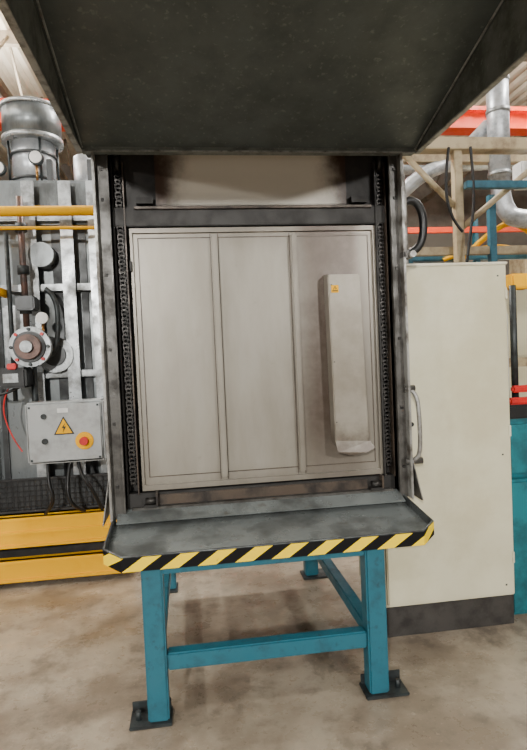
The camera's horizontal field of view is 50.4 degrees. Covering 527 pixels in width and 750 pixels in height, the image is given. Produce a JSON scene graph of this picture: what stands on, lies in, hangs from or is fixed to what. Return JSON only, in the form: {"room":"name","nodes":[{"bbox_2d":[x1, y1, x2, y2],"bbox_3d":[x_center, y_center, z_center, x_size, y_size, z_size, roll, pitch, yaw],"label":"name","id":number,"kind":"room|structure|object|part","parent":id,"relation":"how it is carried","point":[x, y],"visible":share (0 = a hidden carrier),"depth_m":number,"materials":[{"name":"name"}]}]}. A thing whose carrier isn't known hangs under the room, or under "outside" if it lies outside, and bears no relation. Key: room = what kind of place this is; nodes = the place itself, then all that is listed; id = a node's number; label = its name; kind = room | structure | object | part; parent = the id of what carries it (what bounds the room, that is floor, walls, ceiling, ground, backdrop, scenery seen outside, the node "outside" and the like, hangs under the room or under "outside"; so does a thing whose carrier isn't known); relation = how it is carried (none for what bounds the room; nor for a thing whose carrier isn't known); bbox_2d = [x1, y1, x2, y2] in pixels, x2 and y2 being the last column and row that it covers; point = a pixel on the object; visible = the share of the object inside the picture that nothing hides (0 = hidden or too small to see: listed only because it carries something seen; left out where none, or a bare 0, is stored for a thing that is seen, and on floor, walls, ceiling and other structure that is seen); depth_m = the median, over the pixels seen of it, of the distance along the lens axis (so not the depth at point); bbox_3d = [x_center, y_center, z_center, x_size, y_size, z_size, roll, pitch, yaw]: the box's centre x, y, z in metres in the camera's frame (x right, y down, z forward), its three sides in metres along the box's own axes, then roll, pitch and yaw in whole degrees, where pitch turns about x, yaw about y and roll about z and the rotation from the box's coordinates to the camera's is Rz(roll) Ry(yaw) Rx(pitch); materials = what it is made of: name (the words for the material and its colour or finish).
{"room":"industrial hall","nodes":[
{"label":"industrial hall","id":0,"kind":"room"},
{"bbox_2d":[0,556,526,749],"bbox_3d":[1.448,1.372,4.778,20.000,0.100,21.000,-3,2,-8],"label":"floor","id":1,"kind":"structure","parent":0,"point":[73,668],"depth_m":2.72,"materials":[{"name":"concrete"}]},
{"bbox_2d":[0,96,107,557],"bbox_3d":[-2.483,-0.348,5.045,2.850,3.660,2.120,-3,2,-8],"label":"machine","id":2,"kind":"object","parent":1,"relation":"on","point":[61,261],"visible":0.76,"depth_m":4.25,"materials":[{"name":"metal"}]},
{"bbox_3d":[-1.837,-0.317,4.190,0.180,0.400,0.090,-3,2,-8],"label":"inspection door","id":3,"kind":"part","parent":2,"relation":"part of","materials":[{"name":"grey metal"}]},
{"bbox_2d":[0,196,60,451],"bbox_3d":[-1.747,-0.311,3.929,0.586,1.900,0.350,-3,2,-8],"label":"valve assembly","id":4,"kind":"object","parent":2,"relation":"attached to","point":[30,347],"visible":0.98,"depth_m":3.92,"materials":[{"name":"metal"}]},
{"bbox_3d":[-1.719,0.022,3.806,0.100,0.060,0.006,-3,2,-8],"label":"motor plate","id":5,"kind":"part","parent":4,"relation":"part of","materials":[{"name":"grey metal"}]},
{"bbox_3d":[-1.723,0.019,3.907,0.180,0.140,0.200,-3,2,-8],"label":"motor","id":6,"kind":"part","parent":4,"relation":"part of","materials":[{"name":"black metal"}]},
{"bbox_3d":[-1.740,-1.547,4.303,0.020,0.160,0.020,-3,2,-8],"label":"pressure gauge stem","id":7,"kind":"part","parent":2,"relation":"part of","materials":[{"name":"gold metal"}]},
{"bbox_2d":[0,205,94,297],"bbox_3d":[-2.470,-0.819,3.833,3.000,0.584,0.329,-3,2,-8],"label":"handrail","id":8,"kind":"object","parent":2,"relation":"attached to","point":[82,210],"visible":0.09,"depth_m":3.82,"materials":[{"name":"metal"}]},
{"bbox_3d":[-2.464,-1.073,3.695,3.000,0.068,0.068,-3,2,-8],"label":"rail","id":9,"kind":"part","parent":8,"relation":"part of","materials":[{"name":"yellow metal"}]},
{"bbox_3d":[-2.471,-0.986,3.777,3.000,0.044,0.024,-3,2,-8],"label":"rail","id":10,"kind":"part","parent":8,"relation":"part of","materials":[{"name":"yellow metal"}]},
{"bbox_2d":[0,472,107,514],"bbox_3d":[-2.214,0.902,4.046,2.600,0.250,0.065,-3,2,-8],"label":"grating","id":11,"kind":"object","parent":2,"relation":"attached to","point":[22,495],"visible":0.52,"depth_m":4.13,"materials":[{"name":"black metal"}]},
{"bbox_3d":[-2.216,0.785,4.022,2.600,0.015,0.025,-3,2,-8],"label":"frame","id":12,"kind":"part","parent":11,"relation":"part of","materials":[{"name":"black metal"}]},
{"bbox_2d":[25,398,106,514],"bbox_3d":[-1.371,0.579,3.991,0.515,0.806,0.400,-3,2,-8],"label":"control box","id":13,"kind":"object","parent":2,"relation":"attached to","point":[58,431],"visible":0.98,"depth_m":3.84,"materials":[{"name":"metal"}]},
{"bbox_2d":[42,439,47,444],"bbox_3d":[-1.486,0.453,3.808,0.040,0.040,0.016,-3,2,-8],"label":"switch","id":14,"kind":"object","parent":13,"relation":"attached to","point":[44,441],"depth_m":3.80,"materials":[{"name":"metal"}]},
{"bbox_3d":[-1.360,0.392,3.841,0.495,0.403,0.020,-3,2,-8],"label":"lid","id":15,"kind":"part","parent":13,"relation":"part of","materials":[{"name":"grey metal"}]},
{"bbox_2d":[0,508,130,583],"bbox_3d":[-2.403,1.281,3.902,2.950,0.480,0.180,-3,2,-8],"label":"barrier","id":16,"kind":"object","parent":1,"relation":"on","point":[67,527],"visible":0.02,"depth_m":3.97,"materials":[{"name":"metal"}]},
{"bbox_2d":[102,489,433,730],"bbox_3d":[-0.031,1.025,3.135,1.452,0.837,1.580,-3,2,-8],"label":"stand","id":17,"kind":"object","parent":1,"relation":"on","point":[160,544],"visible":0.83,"depth_m":2.49,"materials":[{"name":"blue paint"}]},
{"bbox_3d":[-0.482,1.482,2.418,0.178,0.014,0.125,-3,2,-8],"label":"foot plate","id":18,"kind":"part","parent":17,"relation":"part of","materials":[{"name":"metal"}]},
{"bbox_3d":[-0.464,1.132,2.408,0.090,0.688,0.090,-3,2,-8],"label":"leg","id":19,"kind":"part","parent":17,"relation":"part of","materials":[{"name":"blue paint"}]},
{"bbox_3d":[-0.552,1.208,3.095,0.060,0.060,1.290,-3,2,-8],"label":"rail","id":20,"kind":"part","parent":17,"relation":"part of","materials":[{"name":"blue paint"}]},
{"bbox_3d":[-0.650,1.042,3.773,0.090,0.788,0.090,-3,2,-8],"label":"leg","id":21,"kind":"part","parent":17,"relation":"part of","materials":[{"name":"blue paint"}]},
{"bbox_3d":[-0.667,1.442,3.783,0.178,0.014,0.150,-3,2,-8],"label":"foot plate","id":22,"kind":"part","parent":17,"relation":"part of","materials":[{"name":"metal"}]},
{"bbox_2d":[90,152,427,525],"bbox_3d":[-0.031,-0.272,3.254,1.676,1.821,1.230,-3,2,-8],"label":"oven","id":23,"kind":"object","parent":17,"relation":"on","point":[253,309],"visible":0.98,"depth_m":2.78,"materials":[{"name":"paint"}]},
{"bbox_3d":[-0.758,-0.185,2.665,0.012,1.750,0.174,-3,2,-8],"label":"post plate","id":24,"kind":"part","parent":23,"relation":"part of","materials":[{"name":"grey metal"}]},
{"bbox_3d":[-0.694,-0.215,2.716,0.008,1.600,0.080,-3,2,-8],"label":"chain rail","id":25,"kind":"part","parent":23,"relation":"part of","materials":[{"name":"black metal"}]},
{"bbox_3d":[-0.668,-0.249,2.701,0.030,1.566,0.015,-3,2,-8],"label":"lift chain","id":26,"kind":"part","parent":23,"relation":"part of","materials":[{"name":"metal"}]},
{"bbox_3d":[-0.644,-0.217,2.723,0.006,1.600,0.080,-3,2,-8],"label":"chain rail","id":27,"kind":"part","parent":23,"relation":"part of","materials":[{"name":"black metal"}]},
{"bbox_3d":[-0.515,0.596,2.711,0.010,0.065,0.045,-3,2,-8],"label":"latch arm","id":28,"kind":"part","parent":23,"relation":"part of"},
{"bbox_3d":[-0.057,-0.994,2.772,0.950,0.304,0.015,-3,2,-8],"label":"header plate","id":29,"kind":"part","parent":23,"relation":"part of","materials":[{"name":"beige metal"}]},
{"bbox_3d":[-0.018,-0.098,2.830,1.222,1.274,0.038,-3,2,-8],"label":"door panel","id":30,"kind":"part","parent":23,"relation":"part of","materials":[{"name":"metal"}]},
{"bbox_3d":[-0.014,-0.097,2.803,1.222,1.274,0.018,-3,2,-8],"label":"door edge frame","id":31,"kind":"part","parent":23,"relation":"part of","materials":[{"name":"metal"}]},
{"bbox_3d":[0.005,0.584,2.840,1.355,0.075,0.072,-3,2,-8],"label":"sill","id":32,"kind":"part","parent":23,"relation":"part of","materials":[{"name":"grey metal"}]},
{"bbox_3d":[0.003,0.583,2.800,1.070,0.050,0.010,-3,2,-8],"label":"sill plate","id":33,"kind":"part","parent":23,"relation":"part of","materials":[{"name":"metal"}]},
{"bbox_2d":[0,0,526,157],"bbox_3d":[-0.019,-1.880,2.184,1.627,1.696,2.360,-3,2,-8],"label":"extraction hood","id":34,"kind":"object","parent":23,"relation":"on","point":[120,77],"visible":0.94,"depth_m":2.15,"materials":[{"name":"paint"}]},
{"bbox_3d":[0.352,-0.424,2.758,0.036,0.036,0.003,-3,2,-8],"label":"warning label plate","id":35,"kind":"part","parent":23,"relation":"part of","materials":[{"name":"yellow paint"}]},
{"bbox_3d":[0.587,-0.277,2.888,0.008,1.600,0.080,-3,2,-8],"label":"chain rail","id":36,"kind":"part","parent":23,"relation":"part of","materials":[{"name":"black metal"}]},
{"bbox_3d":[0.604,0.542,2.861,0.010,0.065,0.045,-3,2,-8],"label":"latch arm","id":37,"kind":"part","parent":23,"relation":"part of"},
{"bbox_3d":[0.614,-0.310,2.873,0.030,1.566,0.015,-3,2,-8],"label":"lift chain","id":38,"kind":"part","parent":23,"relation":"part of","materials":[{"name":"metal"}]},
{"bbox_3d":[0.637,-0.279,2.894,0.006,1.600,0.080,-3,2,-8],"label":"chain rail","id":39,"kind":"part","parent":23,"relation":"part of","materials":[{"name":"black metal"}]},
{"bbox_3d":[0.701,-0.256,2.860,0.012,1.750,0.174,-3,2,-8],"label":"post plate","id":40,"kind":"part","parent":23,"relation":"part of","materials":[{"name":"grey metal"}]},
{"bbox_3d":[0.760,0.252,2.821,0.075,0.386,0.029,-2,2,21],"label":"handle","id":41,"kind":"part","parent":23,"relation":"part of","materials":[{"name":"grey metal"}]},
{"bbox_3d":[0.315,0.996,3.902,0.090,0.788,0.090,-3,2,-8],"label":"leg","id":42,"kind":"part","parent":17,"relation":"part of","materials":[{"name":"blue paint"}]},
{"bbox_3d":[0.365,1.392,3.921,0.197,0.014,0.150,-3,2,-8],"label":"foot plate","id":43,"kind":"part","parent":17,"relation":"part of","materials":[{"name":"metal"}]},
{"bbox_3d":[0.413,1.161,3.224,0.060,0.060,1.290,-3,2,-8],"label":"rail","id":44,"kind":"part","parent":17,"relation":"part of","materials":[{"name":"teal metal"}]},
{"bbox_3d":[0.502,1.085,2.537,0.090,0.688,0.090,-3,2,-8],"label":"leg","id":45,"kind":"part","parent":17,"relation":"part of","materials":[{"name":"blue paint"}]},
{"bbox_3d":[0.550,1.432,2.556,0.197,0.014,0.125,-3,2,-8],"label":"foot plate","id":46,"kind":"part","parent":17,"relation":"part of","materials":[{"name":"metal"}]},
{"bbox_2d":[359,261,514,637],"bbox_3d":[0.959,0.395,3.250,0.758,2.001,0.500,-3,2,-8],"label":"tall cabinet","id":47,"kind":"object","parent":1,"relation":"on","point":[462,577],"visible":0.73,"depth_m":3.02,"materials":[{"name":"beige metal"}]},
{"bbox_2d":[402,137,526,262],"bbox_3d":[2.689,-0.531,5.389,3.600,3.550,1.212,-3,2,-8],"label":"frame","id":48,"kind":"object","parent":1,"relation":"on","point":[460,151],"visible":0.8,"depth_m":4.73,"materials":[{"name":"beige paint"}]},
{"bbox_3d":[1.702,-0.302,4.804,0.070,3.220,0.080,-3,2,-8],"label":"post","id":49,"kind":"part","parent":48,"relation":"part of","materials":[{"name":"beige metal"}]},
{"bbox_3d":[2.050,-0.142,4.946,0.060,2.860,0.060,-3,2,-8],"label":"blue post","id":50,"kind":"part","parent":48,"relation":"part of","materials":[{"name":"metal"}]},
{"bbox_2d":[512,161,526,189],"bbox_3d":[2.399,-1.808,5.016,0.250,0.250,0.200,-3,2,-8],"label":"junction box","id":51,"kind":"object","parent":48,"relation":"attached to","point":[520,167],"visible":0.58,"depth_m":4.99,"materials":[{"name":"plastic"}]},
{"bbox_3d":[2.408,-1.791,4.957,0.230,0.200,0.020,-3,2,-8],"label":"lid","id":52,"kind":"part","parent":51,"relation":"part of","materials":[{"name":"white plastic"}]},
{"bbox_2d":[407,222,526,397],"bbox_3d":[2.878,-0.244,6.726,2.900,2.866,1.429,-3,2,-8],"label":"machine","id":53,"kind":"object","parent":1,"relation":"on","point":[521,295],"visible":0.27,"depth_m":6.24,"materials":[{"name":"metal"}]},
{"bbox_3d":[3.148,-0.676,6.815,1.500,0.900,0.900,-3,2,-8],"label":"panel","id":54,"kind":"part","parent":53,"relation":"part of","materials":[{"name":"beige paint"}]},
{"bbox_2d":[408,218,526,273],"bbox_3d":[0.003,-0.948,11.365,15.100,4.200,0.630,-3,2,-8],"label":"storage rack","id":55,"kind":"object","parent":1,"relation":"on","point":[515,266],"visible":0.02,"depth_m":11.62,"materials":[{"name":"red metal"}]},
{"bbox_2d":[506,273,526,614],"bbox_3d":[1.699,0.368,3.541,0.735,1.970,0.660,-3,2,-8],"label":"machine","id":56,"kind":"object","parent":1,"relation":"on","point":[517,405],"visible":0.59,"depth_m":3.22,"materials":[{"name":"paint"}]},
{"bbox_3d":[1.487,-0.181,3.325,0.040,0.700,0.040,-3,2,-8],"label":"post","id":57,"kind":"part","parent":56,"relation":"part of","materials":[{"name":"metal"}]},
{"bbox_3d":[1.509,0.150,3.277,0.160,0.040,0.040,-3,2,-8],"label":"red handle","id":58,"kind":"part","parent":56,"relation":"part of","materials":[{"name":"paint"}]},
{"bbox_3d":[1.526,0.079,3.277,0.160,0.040,0.040,-3,2,-8],"label":"red handle","id":59,"kind":"part","parent":56,"relation":"part of","materials":[{"name":"paint"}]},
{"bbox_3d":[1.725,0.962,3.562,0.735,0.780,0.660,-3,2,-8],"label":"tank","id":60,"kind":"part","parent":56,"relation":"part of","materials":[{"name":"teal metal"}]},
{"bbox_2d":[0,98,526,135],"bbox_3d":[1.008,-1.072,7.196,19.800,4.650,0.250,-3,2,-8],"label":"girder","id":61,"kind":"object","parent":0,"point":[467,123],"visible":0.02,"depth_m":7.33,"materials":[{"name":"red metal"}]},
{"bbox_2d":[0,164,526,274],"bbox_3d":[-0.118,-2.378,15.158,20.000,6.800,0.200,-3,2,-8],"label":"wall","id":62,"kind":"structure","parent":0,"point":[436,209],"depth_m":15.72,"materials":[{"name":"white paint"}]},
{"bbox_2d":[0,11,526,165],"bbox_3d":[1.147,-5.297,4.543,19.980,0.060,21.000,-3,2,-8],"label":"ceiling","id":63,"kind":"structure","parent":0,"point":[30,84],"depth_m":10.39,"materials":[{"name":"beige metal"}]},
{"bbox_2d":[0,30,526,203],"bbox_3d":[0.849,-4.790,7.042,20.000,1.100,16.033,-3,2,-8],"label":"roof truss","id":64,"kind":"object","parent":63,"relation":"attached to","point":[7,39],"visible":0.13,"depth_m":8.80,"materials":[{"name":"metal"}]},
{"bbox_2d":[404,75,526,228],"bbox_3d":[2.864,-3.444,6.050,4.412,3.894,1.201,-3,2,-8],"label":"ventilation duct","id":65,"kind":"object","parent":63,"relation":"hanging from","point":[497,124],"visible":0.43,"depth_m":5.72,"materials":[{"name":"silver metal"}]}
]}

